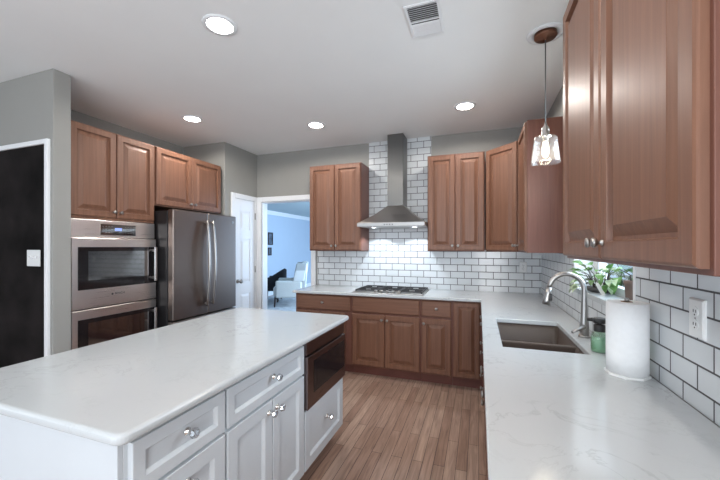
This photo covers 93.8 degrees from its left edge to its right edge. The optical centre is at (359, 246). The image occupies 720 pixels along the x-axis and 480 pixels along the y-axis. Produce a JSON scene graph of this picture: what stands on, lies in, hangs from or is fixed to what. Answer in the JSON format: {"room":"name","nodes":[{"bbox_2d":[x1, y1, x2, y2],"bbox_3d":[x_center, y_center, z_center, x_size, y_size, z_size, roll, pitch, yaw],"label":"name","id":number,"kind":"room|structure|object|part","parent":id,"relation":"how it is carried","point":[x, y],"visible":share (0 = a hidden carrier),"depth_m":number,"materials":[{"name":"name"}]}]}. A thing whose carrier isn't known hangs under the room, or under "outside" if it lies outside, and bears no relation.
{"room":"kitchen","nodes":[
{"label":"kitchen","id":0,"kind":"room"},
{"bbox_2d":[0,68,70,354],"bbox_3d":[-3.260,0.046,2.913,2.115,2.750,0.118,0,0,19],"label":"wall","id":1,"kind":"structure","parent":0,"point":[36,106],"depth_m":2.56,"materials":[{"name":"grey paint"}]},
{"bbox_2d":[0,138,49,367],"bbox_3d":[-2.919,0.264,2.718,1.288,2.135,0.024,0,0,19],"label":"chalkboard","id":2,"kind":"object","parent":1,"relation":"attached to","point":[24,166],"visible":0.72,"depth_m":2.60,"materials":[{"name":"black paint"}]},
{"bbox_2d":[27,250,40,265],"bbox_3d":[-2.482,0.086,2.557,0.160,0.124,0.016,0,0,19],"label":"light switch","id":3,"kind":"object","parent":2,"relation":"attached to","point":[33,256],"visible":1,"depth_m":2.55,"materials":[{"name":"white plastic"}]},
{"bbox_2d":[71,110,182,154],"bbox_3d":[-2.695,0.046,3.697,0.100,2.750,1.727,0,0,19],"label":"wall","id":4,"kind":"structure","parent":0,"point":[75,116],"depth_m":3.73,"materials":[{"name":"grey paint"}]},
{"bbox_2d":[154,146,220,213],"bbox_3d":[-2.192,-0.714,3.903,0.705,0.597,0.916,0,0,19],"label":"upper cabinet","id":5,"kind":"object","parent":4,"relation":"attached to","point":[181,182],"visible":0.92,"depth_m":3.72,"materials":[{"name":"brown wood"}]},
{"bbox_3d":[-1.972,-0.715,3.589,0.020,0.580,0.443,0,0,19],"label":"door","id":6,"kind":"part","parent":5,"relation":"part of","materials":[{"name":"brown wood"}]},
{"bbox_3d":[-1.822,-0.715,4.014,0.020,0.580,0.445,0,0,19],"label":"door","id":7,"kind":"part","parent":5,"relation":"part of","materials":[{"name":"brown wood"}]},
{"bbox_2d":[183,142,256,215],"bbox_3d":[-1.926,0.046,4.692,0.690,2.750,0.661,0,0,19],"label":"wall","id":8,"kind":"structure","parent":0,"point":[238,166],"depth_m":4.40,"materials":[{"name":"grey paint"}]},
{"bbox_2d":[235,198,255,308],"bbox_3d":[-1.540,0.387,4.615,0.087,2.053,0.424,0,0,19],"label":"door","id":9,"kind":"structure","parent":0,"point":[245,214],"depth_m":4.62,"materials":[{"name":"white paint"}]},
{"bbox_2d":[0,0,568,154],"bbox_3d":[-1.873,-1.359,1.230,6.050,0.060,7.276,0,0,19],"label":"ceiling","id":10,"kind":"structure","parent":0,"point":[356,68],"depth_m":2.47,"materials":[{"name":"paint"}]},
{"bbox_2d":[182,115,202,122],"bbox_3d":[-1.738,-1.324,3.496,0.200,0.008,0.200,0,0,19],"label":"recessed light","id":11,"kind":"object","parent":10,"relation":"in","point":[190,118],"visible":1,"depth_m":3.48,"materials":[{"name":"white paint"}]},
{"bbox_2d":[185,117,199,121],"bbox_3d":[-1.738,-1.325,3.496,0.149,0.001,0.149,0,0,19],"label":"diffuser","id":12,"kind":"object","parent":11,"relation":"attached to","point":[193,119],"depth_m":3.51,"materials":[{"name":"white plastic"}]},
{"bbox_2d":[202,14,237,35],"bbox_3d":[-0.840,-1.324,2.021,0.200,0.008,0.200,0,0,19],"label":"recessed light","id":13,"kind":"object","parent":10,"relation":"in","point":[218,24],"visible":1,"depth_m":2.01,"materials":[{"name":"white paint"}]},
{"bbox_2d":[206,18,232,33],"bbox_3d":[-0.840,-1.325,2.021,0.149,0.001,0.149,0,0,19],"label":"diffuser","id":14,"kind":"object","parent":13,"relation":"attached to","point":[218,25],"depth_m":2.02,"materials":[{"name":"white plastic"}]},
{"bbox_2d":[307,122,324,128],"bbox_3d":[-0.480,-1.324,3.678,0.200,0.008,0.200,0,0,19],"label":"recessed light","id":15,"kind":"object","parent":10,"relation":"in","point":[316,125],"visible":1,"depth_m":3.68,"materials":[{"name":"white paint"}]},
{"bbox_2d":[309,123,322,127],"bbox_3d":[-0.480,-1.325,3.678,0.149,0.001,0.149,0,0,19],"label":"diffuser","id":16,"kind":"object","parent":15,"relation":"attached to","point":[316,125],"depth_m":3.68,"materials":[{"name":"white plastic"}]},
{"bbox_2d":[403,0,443,38],"bbox_3d":[0.379,-1.324,1.971,0.196,0.010,0.300,0,0,19],"label":"ceiling vent","id":17,"kind":"object","parent":10,"relation":"in","point":[424,18],"visible":1,"depth_m":1.95,"materials":[{"name":"white metal"}]},
{"bbox_2d":[454,101,475,110],"bbox_3d":[0.991,-1.324,3.182,0.200,0.008,0.200,0,0,19],"label":"recessed light","id":18,"kind":"object","parent":10,"relation":"in","point":[463,106],"visible":1,"depth_m":3.18,"materials":[{"name":"white paint"}]},
{"bbox_2d":[457,103,472,109],"bbox_3d":[0.991,-1.325,3.182,0.149,0.001,0.149,0,0,19],"label":"diffuser","id":19,"kind":"object","parent":18,"relation":"attached to","point":[463,106],"depth_m":3.18,"materials":[{"name":"white plastic"}]},
{"bbox_2d":[526,22,562,156],"bbox_3d":[1.155,-0.925,2.100,0.214,0.806,0.214,0,0,19],"label":"pendant light","id":20,"kind":"object","parent":10,"relation":"hanging from","point":[544,33],"visible":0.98,"depth_m":2.08,"materials":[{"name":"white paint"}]},
{"bbox_2d":[539,122,551,142],"bbox_3d":[1.155,-0.714,2.100,0.068,0.120,0.068,0,0,19],"label":"socket","id":21,"kind":"object","parent":20,"relation":"attached to","point":[545,132],"depth_m":2.08,"materials":[{"name":"silver metal"}]},
{"bbox_3d":[1.155,-1.026,2.100,0.006,0.545,0.006,0,0,-32],"label":"cord","id":22,"kind":"part","parent":20,"relation":"part of","materials":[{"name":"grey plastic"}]},
{"bbox_3d":[1.155,-0.606,2.100,0.040,0.097,0.040,0,0,19],"label":"bulb","id":23,"kind":"part","parent":20,"relation":"part of","materials":[{"name":"beige glass"}]},
{"bbox_2d":[267,202,309,216],"bbox_3d":[-0.116,-1.079,9.230,5.350,0.060,8.864,0,0,19],"label":"ceiling","id":24,"kind":"structure","parent":0,"point":[298,208],"depth_m":9.23,"materials":[{"name":"grey"}]},
{"bbox_2d":[267,214,310,291],"bbox_3d":[-2.608,0.186,10.055,0.100,2.470,8.764,0,0,19],"label":"wall","id":25,"kind":"structure","parent":0,"point":[291,236],"depth_m":10.80,"materials":[{"name":"blue paint"}]},
{"bbox_2d":[268,232,272,244],"bbox_3d":[-2.617,-0.236,9.848,0.020,0.365,0.240,0,0,19],"label":"picture frame","id":26,"kind":"object","parent":25,"relation":"attached to","point":[270,235],"visible":1,"depth_m":9.86,"materials":[{"name":"brown wood"}]},
{"bbox_2d":[269,233,271,243],"bbox_3d":[-2.623,-0.236,9.851,0.008,0.305,0.180,0,0,19],"label":"print","id":27,"kind":"object","parent":26,"relation":"attached to","point":[270,234],"depth_m":9.86},
{"bbox_2d":[267,210,309,220],"bbox_3d":[-2.528,-0.994,10.027,0.070,0.110,8.744,0,0,19],"label":"crown molding","id":28,"kind":"structure","parent":25,"relation":"attached to","point":[269,212],"depth_m":10.65,"materials":[{"name":"white paint"}]},
{"bbox_2d":[268,283,310,295],"bbox_3d":[-2.554,1.361,10.036,0.015,0.120,8.764,0,0,19],"label":"baseboard","id":29,"kind":"structure","parent":25,"relation":"attached to","point":[307,284],"depth_m":9.94,"materials":[{"name":"white paint"}]},
{"bbox_2d":[268,295,485,479],"bbox_3d":[-1.233,1.451,4.251,6.850,0.060,13.200,0,0,19],"label":"floor","id":30,"kind":"structure","parent":0,"point":[392,428],"depth_m":2.54,"materials":[{"name":"brown wood"}]},
{"bbox_2d":[71,120,153,298],"bbox_3d":[-2.470,0.204,3.113,0.705,2.433,0.755,0,0,19],"label":"tall cabinet","id":31,"kind":"object","parent":30,"relation":"on","point":[112,174],"visible":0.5,"depth_m":2.96,"materials":[{"name":"brown wood"}]},
{"bbox_3d":[-2.238,-0.629,2.833,0.020,0.750,0.366,0,0,19],"label":"door","id":32,"kind":"part","parent":31,"relation":"part of","materials":[{"name":"brown wood"}]},
{"bbox_2d":[71,218,156,349],"bbox_3d":[-2.399,0.450,3.087,0.648,1.358,0.735,0,0,19],"label":"double wall oven","id":33,"kind":"object","parent":31,"relation":"in","point":[114,263],"visible":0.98,"depth_m":2.93,"materials":[{"name":"silver metal"}]},
{"bbox_3d":[-2.175,-0.154,3.009,0.022,0.146,0.735,0,0,19],"label":"control panel","id":34,"kind":"part","parent":33,"relation":"part of","materials":[{"name":"silver metal"}]},
{"bbox_3d":[-2.164,0.819,3.005,0.040,0.605,0.735,0,0,19],"label":"oven door","id":35,"kind":"part","parent":33,"relation":"part of","materials":[{"name":"silver metal"}]},
{"bbox_3d":[-2.164,0.216,3.005,0.040,0.579,0.735,0,0,19],"label":"oven door","id":36,"kind":"part","parent":33,"relation":"part of","materials":[{"name":"silver metal"}]},
{"bbox_3d":[-2.137,0.778,3.015,0.004,0.375,0.689,0,0,19],"label":"door glass","id":37,"kind":"part","parent":33,"relation":"part of","materials":[{"name":"black glass"}]},
{"bbox_3d":[-2.137,0.176,3.015,0.004,0.349,0.689,0,0,19],"label":"door glass","id":38,"kind":"part","parent":33,"relation":"part of","materials":[{"name":"black glass"}]},
{"bbox_3d":[-2.159,-0.149,3.018,0.002,0.094,0.310,0,0,19],"label":"display glass","id":39,"kind":"part","parent":33,"relation":"part of","materials":[{"name":"black glass"}]},
{"bbox_3d":[-2.010,0.768,3.294,0.052,0.355,0.026,0,0,19],"label":"handle","id":40,"kind":"part","parent":33,"relation":"part of","materials":[{"name":"silver metal"}]},
{"bbox_3d":[-2.010,0.167,3.294,0.052,0.329,0.026,0,0,19],"label":"handle","id":41,"kind":"part","parent":33,"relation":"part of","materials":[{"name":"silver metal"}]},
{"bbox_3d":[-2.114,-0.629,3.185,0.020,0.750,0.366,0,0,19],"label":"door","id":42,"kind":"part","parent":31,"relation":"part of","materials":[{"name":"brown wood"}]},
{"bbox_2d":[0,390,224,479],"bbox_3d":[-1.014,0.982,1.288,0.975,0.879,0.414,0,0,19],"label":"base cabinet","id":43,"kind":"object","parent":30,"relation":"on","point":[190,445],"depth_m":1.09,"materials":[{"name":"white paint"}]},
{"bbox_3d":[-1.112,0.972,1.111,0.908,0.859,0.016,0,0,19],"label":"island end panel","id":44,"kind":"part","parent":43,"relation":"part of","materials":[{"name":"white wood"}]},
{"bbox_3d":[-0.583,0.632,1.152,0.022,0.028,0.027,0,0,19],"label":"knob","id":45,"kind":"part","parent":43,"relation":"part of","materials":[{"name":"silver metal"}]},
{"bbox_3d":[-0.603,0.876,1.155,0.020,0.272,0.378,0,0,19],"label":"drawer","id":46,"kind":"part","parent":43,"relation":"part of","materials":[{"name":"white paint"}]},
{"bbox_2d":[154,209,235,327],"bbox_3d":[-2.047,0.525,3.856,0.937,1.792,0.908,0,0,19],"label":"refrigerator","id":47,"kind":"object","parent":30,"relation":"on","point":[196,251],"visible":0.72,"depth_m":3.52,"materials":[{"name":"grey metal"}]},
{"bbox_3d":[-1.787,0.180,3.522,0.070,1.102,0.451,0,0,19],"label":"door","id":48,"kind":"part","parent":47,"relation":"part of","materials":[{"name":"silver metal"}]},
{"bbox_3d":[-1.711,1.037,3.737,0.070,0.588,0.908,0,0,19],"label":"freezer drawer","id":49,"kind":"part","parent":47,"relation":"part of","materials":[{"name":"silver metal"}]},
{"bbox_3d":[-1.661,0.176,3.675,0.089,0.923,0.026,0,0,19],"label":"handle","id":50,"kind":"part","parent":47,"relation":"part of","materials":[{"name":"silver metal"}]},
{"bbox_3d":[-1.633,0.176,3.755,0.089,0.923,0.026,0,0,19],"label":"handle","id":51,"kind":"part","parent":47,"relation":"part of","materials":[{"name":"silver metal"}]},
{"bbox_3d":[-1.635,0.180,3.953,0.070,1.102,0.451,0,0,19],"label":"door","id":52,"kind":"part","parent":47,"relation":"part of","materials":[{"name":"silver metal"}]},
{"bbox_2d":[222,346,303,479],"bbox_3d":[-0.840,0.982,1.784,0.975,0.879,0.636,0,0,19],"label":"base cabinet","id":53,"kind":"object","parent":30,"relation":"on","point":[264,431],"visible":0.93,"depth_m":1.60,"materials":[{"name":"white paint"}]},
{"bbox_3d":[-0.485,1.022,1.492,0.020,0.562,0.308,0,0,19],"label":"door","id":54,"kind":"part","parent":53,"relation":"part of","materials":[{"name":"white paint"}]},
{"bbox_3d":[-0.432,0.648,1.641,0.020,0.159,0.623,0,0,19],"label":"drawer","id":55,"kind":"part","parent":53,"relation":"part of","materials":[{"name":"white paint"}]},
{"bbox_3d":[-0.424,0.790,1.602,0.022,0.028,0.027,0,0,19],"label":"knob","id":56,"kind":"part","parent":53,"relation":"part of","materials":[{"name":"silver metal"}]},
{"bbox_3d":[-0.380,1.022,1.789,0.020,0.562,0.308,0,0,19],"label":"door","id":57,"kind":"part","parent":53,"relation":"part of","materials":[{"name":"white paint"}]},
{"bbox_2d":[267,296,295,311],"bbox_3d":[-1.732,1.415,8.402,2.250,0.012,2.100,0,0,19],"label":"area rug","id":58,"kind":"object","parent":30,"relation":"on","point":[284,304],"visible":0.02,"depth_m":8.23,"materials":[{"name":"carpet"}]},
{"bbox_2d":[267,268,286,300],"bbox_3d":[-2.265,0.990,8.927,0.636,0.841,0.735,0,0,-1],"label":"barrel chair","id":59,"kind":"object","parent":58,"relation":"on","point":[271,280],"visible":0.44,"depth_m":8.60,"materials":[{"name":"black fabric"}]},
{"bbox_3d":[-2.216,0.849,8.927,0.538,0.560,0.735,0,0,-1],"label":"backrest","id":60,"kind":"part","parent":59,"relation":"part of","materials":[{"name":"black fabric"}]},
{"bbox_2d":[273,261,307,306],"bbox_3d":[-1.674,0.885,8.247,0.816,1.052,0.860,0,0,-9],"label":"wingback armchair","id":61,"kind":"object","parent":58,"relation":"on","point":[284,287],"visible":0.78,"depth_m":7.84,"materials":[{"name":"fabric"}]},
{"bbox_3d":[-1.777,0.989,8.610,0.600,0.400,0.110,0,0,-9],"label":"arm","id":62,"kind":"part","parent":61,"relation":"part of","materials":[{"name":"fabric"}]},
{"bbox_3d":[-1.665,0.989,7.869,0.600,0.400,0.110,0,0,-9],"label":"arm","id":63,"kind":"part","parent":61,"relation":"part of","materials":[{"name":"fabric"}]},
{"bbox_3d":[-1.386,0.759,8.290,0.234,0.800,0.680,0,0,-9],"label":"backrest","id":64,"kind":"part","parent":61,"relation":"part of","materials":[{"name":"fabric"}]},
{"bbox_2d":[302,323,344,471],"bbox_3d":[-0.637,0.982,2.360,0.975,0.879,0.582,0,0,19],"label":"base cabinet","id":65,"kind":"object","parent":30,"relation":"on","point":[324,418],"depth_m":2.15,"materials":[{"name":"white paint"}]},
{"bbox_2d":[0,308,348,445],"bbox_3d":[-0.829,0.524,1.865,1.002,0.034,1.703,0,0,19],"label":"countertop","id":66,"kind":"structure","parent":65,"relation":"on","point":[114,392],"depth_m":1.37,"materials":[{"name":"white stone"}]},
{"bbox_3d":[-0.433,0.746,2.288,0.490,0.394,0.572,0,0,19],"label":"microwave drawer","id":67,"kind":"part","parent":65,"relation":"part of","materials":[{"name":"black glass"}]},
{"bbox_3d":[-0.195,0.771,2.230,0.002,0.190,0.480,0,0,19],"label":"door glass","id":68,"kind":"part","parent":65,"relation":"part of","materials":[{"name":"black glass"}]},
{"bbox_2d":[296,293,353,371],"bbox_3d":[-0.333,0.980,4.131,0.708,0.883,0.651,0,0,19],"label":"base cabinet","id":69,"kind":"object","parent":30,"relation":"on","point":[305,302],"visible":0.33,"depth_m":3.82,"materials":[{"name":"brown wood"}]},
{"bbox_3d":[-0.603,1.018,3.925,0.307,0.563,0.020,0,0,19],"label":"door","id":70,"kind":"part","parent":69,"relation":"part of","materials":[{"name":"brown wood"}]},
{"bbox_3d":[-0.428,0.635,3.864,0.679,0.165,0.020,0,0,19],"label":"drawer","id":71,"kind":"part","parent":69,"relation":"part of","materials":[{"name":"brown wood"}]},
{"bbox_3d":[-0.310,1.018,3.822,0.302,0.563,0.020,0,0,19],"label":"door","id":72,"kind":"part","parent":69,"relation":"part of","materials":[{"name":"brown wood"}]},
{"bbox_2d":[352,296,421,380],"bbox_3d":[0.361,0.980,3.887,0.762,0.883,0.651,0,0,19],"label":"base cabinet","id":73,"kind":"object","parent":30,"relation":"on","point":[386,332],"visible":0.92,"depth_m":3.62,"materials":[{"name":"brown wood"}]},
{"bbox_3d":[0.089,1.018,3.681,0.368,0.563,0.020,0,0,19],"label":"door","id":74,"kind":"part","parent":73,"relation":"part of","materials":[{"name":"brown wood"}]},
{"bbox_3d":[0.266,0.635,3.619,0.743,0.165,0.020,0,0,19],"label":"false drawer","id":75,"kind":"part","parent":73,"relation":"part of","materials":[{"name":"brown wood"}]},
{"bbox_3d":[0.443,1.018,3.557,0.368,0.563,0.020,0,0,19],"label":"door","id":76,"kind":"part","parent":73,"relation":"part of","materials":[{"name":"brown wood"}]},
{"bbox_2d":[421,299,452,384],"bbox_3d":[0.870,0.980,3.708,0.318,0.883,0.651,0,0,19],"label":"base cabinet","id":77,"kind":"object","parent":30,"relation":"on","point":[436,315],"visible":0.93,"depth_m":3.44,"materials":[{"name":"brown wood"}]},
{"bbox_3d":[0.776,0.635,3.439,0.297,0.165,0.020,0,0,19],"label":"drawer","id":78,"kind":"part","parent":77,"relation":"part of","materials":[{"name":"brown wood"}]},
{"bbox_3d":[0.776,1.018,3.439,0.297,0.563,0.020,0,0,19],"label":"door","id":79,"kind":"part","parent":77,"relation":"part of","materials":[{"name":"brown wood"}]},
{"bbox_2d":[452,301,482,388],"bbox_3d":[1.171,0.980,3.618,0.310,0.883,0.620,0,0,19],"label":"base cabinet","id":80,"kind":"object","parent":30,"relation":"on","point":[467,359],"visible":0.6,"depth_m":3.34,"materials":[{"name":"brown wood"}]},
{"bbox_2d":[480,315,483,390],"bbox_3d":[1.348,0.980,2.843,0.637,0.883,0.762,0,0,19],"label":"base cabinet","id":81,"kind":"object","parent":30,"relation":"on","point":[481,352],"visible":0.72,"depth_m":2.98,"materials":[{"name":"brown wood"}]},
{"bbox_2d":[481,390,487,479],"bbox_3d":[0.820,0.980,1.343,0.637,0.883,0.610,0,0,19],"label":"base cabinet","id":82,"kind":"object","parent":30,"relation":"on","point":[482,391],"visible":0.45,"depth_m":1.67,"materials":[{"name":"brown wood"}]},
{"bbox_2d":[480,326,557,479],"bbox_3d":[1.071,0.980,2.057,0.637,0.883,0.900,0,0,19],"label":"base cabinet","id":83,"kind":"object","parent":30,"relation":"on","point":[481,367],"visible":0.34,"depth_m":2.11,"materials":[{"name":"brown wood"}]},
{"bbox_3d":[0.736,1.018,1.940,0.020,0.563,0.437,0,0,19],"label":"door","id":84,"kind":"part","parent":83,"relation":"part of","materials":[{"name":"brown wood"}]},
{"bbox_2d":[257,127,540,293],"bbox_3d":[-0.037,0.046,4.441,4.620,2.750,0.120,0,0,19],"label":"wall","id":85,"kind":"structure","parent":0,"point":[284,173],"depth_m":4.53,"materials":[{"name":"grey paint"}]},
{"bbox_2d":[231,192,315,308],"bbox_3d":[-1.116,0.354,4.526,0.948,2.133,0.676,0,0,19],"label":"door frame","id":86,"kind":"structure","parent":85,"relation":"attached to","point":[262,201],"depth_m":4.85,"materials":[{"name":"white paint"}]},
{"bbox_2d":[310,162,368,250],"bbox_3d":[-0.267,-0.481,4.266,0.690,1.061,0.361,0,0,19],"label":"upper cabinet","id":87,"kind":"object","parent":85,"relation":"attached to","point":[339,193],"visible":1,"depth_m":4.13,"materials":[{"name":"brown wood"}]},
{"bbox_3d":[-0.474,-0.482,4.191,0.334,1.040,0.020,0,0,19],"label":"door","id":88,"kind":"part","parent":87,"relation":"part of","materials":[{"name":"brown wood"}]},
{"bbox_3d":[-0.152,-0.482,4.078,0.334,1.040,0.020,0,0,19],"label":"door","id":89,"kind":"part","parent":87,"relation":"part of","materials":[{"name":"brown wood"}]},
{"bbox_2d":[318,136,540,292],"bbox_3d":[0.703,-0.411,4.112,2.705,1.836,0.008,0,0,19],"label":"tiled wall","id":90,"kind":"structure","parent":85,"relation":"attached to","point":[394,257],"depth_m":4.12,"materials":[{"name":"white tile"}]},
{"bbox_2d":[357,133,427,228],"bbox_3d":[0.408,-0.775,3.943,0.764,1.104,0.504,0,0,19],"label":"range hood","id":91,"kind":"object","parent":90,"relation":"attached to","point":[396,215],"visible":0.97,"depth_m":3.94,"materials":[{"name":"silver metal"}]},
{"bbox_2d":[519,262,526,272],"bbox_3d":[1.799,0.226,3.716,0.076,0.120,0.012,0,0,19],"label":"wall outlet","id":92,"kind":"object","parent":90,"relation":"attached to","point":[522,265],"visible":1,"depth_m":3.71,"materials":[{"name":"white plastic"}]},
{"bbox_2d":[428,151,484,250],"bbox_3d":[1.079,-0.481,3.788,0.600,1.061,0.353,0,0,19],"label":"upper cabinet","id":93,"kind":"object","parent":85,"relation":"attached to","point":[456,182],"visible":1,"depth_m":3.65,"materials":[{"name":"brown wood"}]},
{"bbox_3d":[0.895,-0.482,3.709,0.289,1.040,0.020,0,0,19],"label":"door","id":94,"kind":"part","parent":93,"relation":"part of","materials":[{"name":"brown wood"}]},
{"bbox_3d":[1.174,-0.482,3.611,0.289,1.040,0.020,0,0,19],"label":"door","id":95,"kind":"part","parent":93,"relation":"part of","materials":[{"name":"brown wood"}]},
{"bbox_2d":[486,141,519,251],"bbox_3d":[1.599,-0.481,3.468,0.571,1.061,0.612,0,0,19],"label":"upper cabinet","id":96,"kind":"object","parent":85,"relation":"attached to","point":[502,161],"visible":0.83,"depth_m":3.35,"materials":[{"name":"brown wood"}]},
{"bbox_2d":[542,85,719,427],"bbox_3d":[0.869,0.046,0.285,0.150,2.750,7.116,0,0,19],"label":"wall","id":97,"kind":"structure","parent":0,"point":[556,110],"depth_m":2.88,"materials":[{"name":"grey paint"}]},
{"bbox_2d":[514,116,562,252],"bbox_3d":[1.527,-0.481,2.897,0.328,1.061,0.510,0,0,19],"label":"upper cabinet","id":98,"kind":"object","parent":97,"relation":"attached to","point":[540,178],"visible":0.92,"depth_m":2.66,"materials":[{"name":"brown wood"}]},
{"bbox_3d":[1.411,-0.482,2.939,0.020,1.040,0.493,0,0,19],"label":"door","id":99,"kind":"part","parent":98,"relation":"part of","materials":[{"name":"brown wood"}]},
{"bbox_2d":[574,259,635,305],"bbox_3d":[1.454,-0.272,1.895,0.216,1.175,0.990,0,0,19],"label":"window","id":100,"kind":"structure","parent":97,"relation":"in","point":[620,292],"depth_m":2.06,"materials":[{"name":"white paint"}]},
{"bbox_2d":[568,260,622,294],"bbox_3d":[1.478,0.206,2.126,0.255,0.237,0.498,0,0,19],"label":"pothos plant","id":101,"kind":"object","parent":100,"relation":"on","point":[610,285],"visible":0.94,"depth_m":2.07,"materials":[{"name":"green plant"}]},
{"bbox_3d":[1.521,0.270,2.136,0.170,0.032,0.169,0,0,19],"label":"dish","id":102,"kind":"part","parent":101,"relation":"part of","materials":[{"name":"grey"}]},
{"bbox_3d":[1.454,0.301,1.895,0.216,0.030,0.990,0,0,19],"label":"sill","id":103,"kind":"part","parent":100,"relation":"part of","materials":[{"name":"white stone"}]},
{"bbox_3d":[1.504,-0.278,1.877,0.050,1.127,0.954,0,0,19],"label":"frame","id":104,"kind":"part","parent":100,"relation":"part of","materials":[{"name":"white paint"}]},
{"bbox_2d":[613,264,632,299],"bbox_3d":[1.335,0.169,1.744,0.074,0.233,0.242,0,0,8],"label":"plant","id":105,"kind":"object","parent":100,"relation":"on","point":[628,284],"visible":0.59,"depth_m":1.65,"materials":[{"name":"green plant"}]},
{"bbox_3d":[1.329,0.226,1.652,0.060,0.120,0.060,0,0,19],"label":"pot","id":106,"kind":"part","parent":105,"relation":"part of","materials":[{"name":"brown ceramic"}]},
{"bbox_2d":[541,253,719,425],"bbox_3d":[1.192,0.273,1.440,0.008,0.468,4.708,0,0,19],"label":"tiled wall","id":107,"kind":"structure","parent":97,"relation":"attached to","point":[686,364],"depth_m":1.17,"materials":[{"name":"white tile"}]},
{"bbox_2d":[689,297,706,340],"bbox_3d":[1.042,0.221,1.043,0.012,0.120,0.076,0,0,19],"label":"wall outlet","id":108,"kind":"object","parent":107,"relation":"attached to","point":[697,307],"visible":1,"depth_m":1.03,"materials":[{"name":"white plastic"}]},
{"bbox_2d":[691,306,698,316],"bbox_3d":[1.038,0.201,1.045,0.002,0.033,0.033,0,0,19],"label":"receptacle","id":109,"kind":"object","parent":108,"relation":"attached to","point":[694,309],"depth_m":1.04,"materials":[{"name":"grey plastic"}]},
{"bbox_2d":[691,319,698,329],"bbox_3d":[1.038,0.241,1.045,0.002,0.033,0.033,0,0,19],"label":"receptacle","id":110,"kind":"object","parent":108,"relation":"attached to","point":[694,322],"depth_m":1.04,"materials":[{"name":"grey plastic"}]},
{"bbox_2d":[563,0,719,276],"bbox_3d":[0.851,-0.481,0.976,0.328,1.061,0.977,0,0,19],"label":"upper cabinet","id":111,"kind":"object","parent":97,"relation":"attached to","point":[641,78],"visible":1,"depth_m":0.75,"materials":[{"name":"brown wood"}]},
{"bbox_3d":[0.815,-0.482,1.245,0.020,1.040,0.476,0,0,19],"label":"door","id":112,"kind":"part","parent":111,"relation":"part of","materials":[{"name":"brown wood"}]},
{"bbox_3d":[0.720,-0.013,1.054,0.031,0.031,0.031,0,0,19],"label":"knob","id":113,"kind":"part","parent":111,"relation":"part of","materials":[{"name":"silver metal"}]},
{"bbox_3d":[0.701,-0.013,0.998,0.031,0.031,0.031,0,0,19],"label":"knob","id":114,"kind":"part","parent":111,"relation":"part of","materials":[{"name":"silver metal"}]},
{"bbox_3d":[0.655,-0.482,0.791,0.020,1.040,0.474,0,0,19],"label":"door","id":115,"kind":"part","parent":111,"relation":"part of","materials":[{"name":"brown wood"}]},
{"label":"outside","id":116,"kind":"structure","parent":0,"visible":0},
{"bbox_3d":[5.647,1.871,1.192,8.140,0.100,10.000,0,0,19],"label":"ground","id":117,"kind":"structure","parent":116,"visible":0},
{"bbox_2d":[607,263,632,286],"bbox_3d":[3.762,0.501,4.189,2.249,3.092,3.694,0,0,19],"label":"shrub","id":118,"kind":"object","parent":117,"relation":"on","point":[618,274],"visible":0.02,"depth_m":5.57,"materials":[{"name":"green plant"}]},
{"bbox_3d":[0.592,0.980,0.695,0.637,0.883,0.760,0,0,19],"label":"base cabinet","id":119,"kind":"object","parent":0,"visible":0},
{"bbox_2d":[293,284,719,479],"bbox_3d":[0.093,0.522,2.393,2.696,0.030,3.637,0,0,19],"label":"countertop","id":120,"kind":"structure","parent":119,"relation":"on","point":[550,415],"depth_m":1.02,"materials":[{"name":"white stone"}]},
{"bbox_2d":[353,285,429,295],"bbox_3d":[0.367,0.490,3.857,0.780,0.034,0.520,0,0,19],"label":"gas cooktop","id":121,"kind":"object","parent":120,"relation":"in","point":[380,289],"visible":1,"depth_m":3.75,"materials":[{"name":"silver metal"}]},
{"bbox_2d":[497,322,583,353],"bbox_3d":[1.027,0.639,1.992,0.404,0.204,0.744,0,0,19],"label":"sink","id":122,"kind":"object","parent":120,"relation":"in","point":[524,336],"visible":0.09,"depth_m":2.29,"materials":[{"name":"brown"}]},
{"bbox_3d":[0.945,0.639,1.760,0.404,0.203,0.252,0,0,19],"label":"bowl","id":123,"kind":"part","parent":122,"relation":"part of","materials":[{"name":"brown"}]},
{"bbox_2d":[542,272,590,337],"bbox_3d":[1.165,0.325,1.897,0.243,0.365,0.121,0,0,19],"label":"faucet","id":124,"kind":"object","parent":120,"relation":"on","point":[583,329],"visible":1,"depth_m":1.89,"materials":[{"name":"silver metal"}]},
{"bbox_3d":[1.212,0.453,1.858,0.113,0.040,0.031,0,0,-27],"label":"lever handle","id":125,"kind":"part","parent":124,"relation":"part of","materials":[{"name":"silver metal"}]},
{"bbox_2d":[587,317,605,352],"bbox_3d":[1.154,0.425,1.635,0.085,0.163,0.072,0,0,19],"label":"soap dispenser","id":126,"kind":"object","parent":120,"relation":"on","point":[598,343],"visible":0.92,"depth_m":1.61,"materials":[{"name":"green glass"}]},
{"bbox_2d":[604,298,651,380],"bbox_3d":[1.062,0.355,1.341,0.139,0.303,0.139,0,0,19],"label":"paper towel roll","id":127,"kind":"object","parent":120,"relation":"on","point":[627,320],"visible":1,"depth_m":1.29,"materials":[{"name":"white paper"}]}
]}

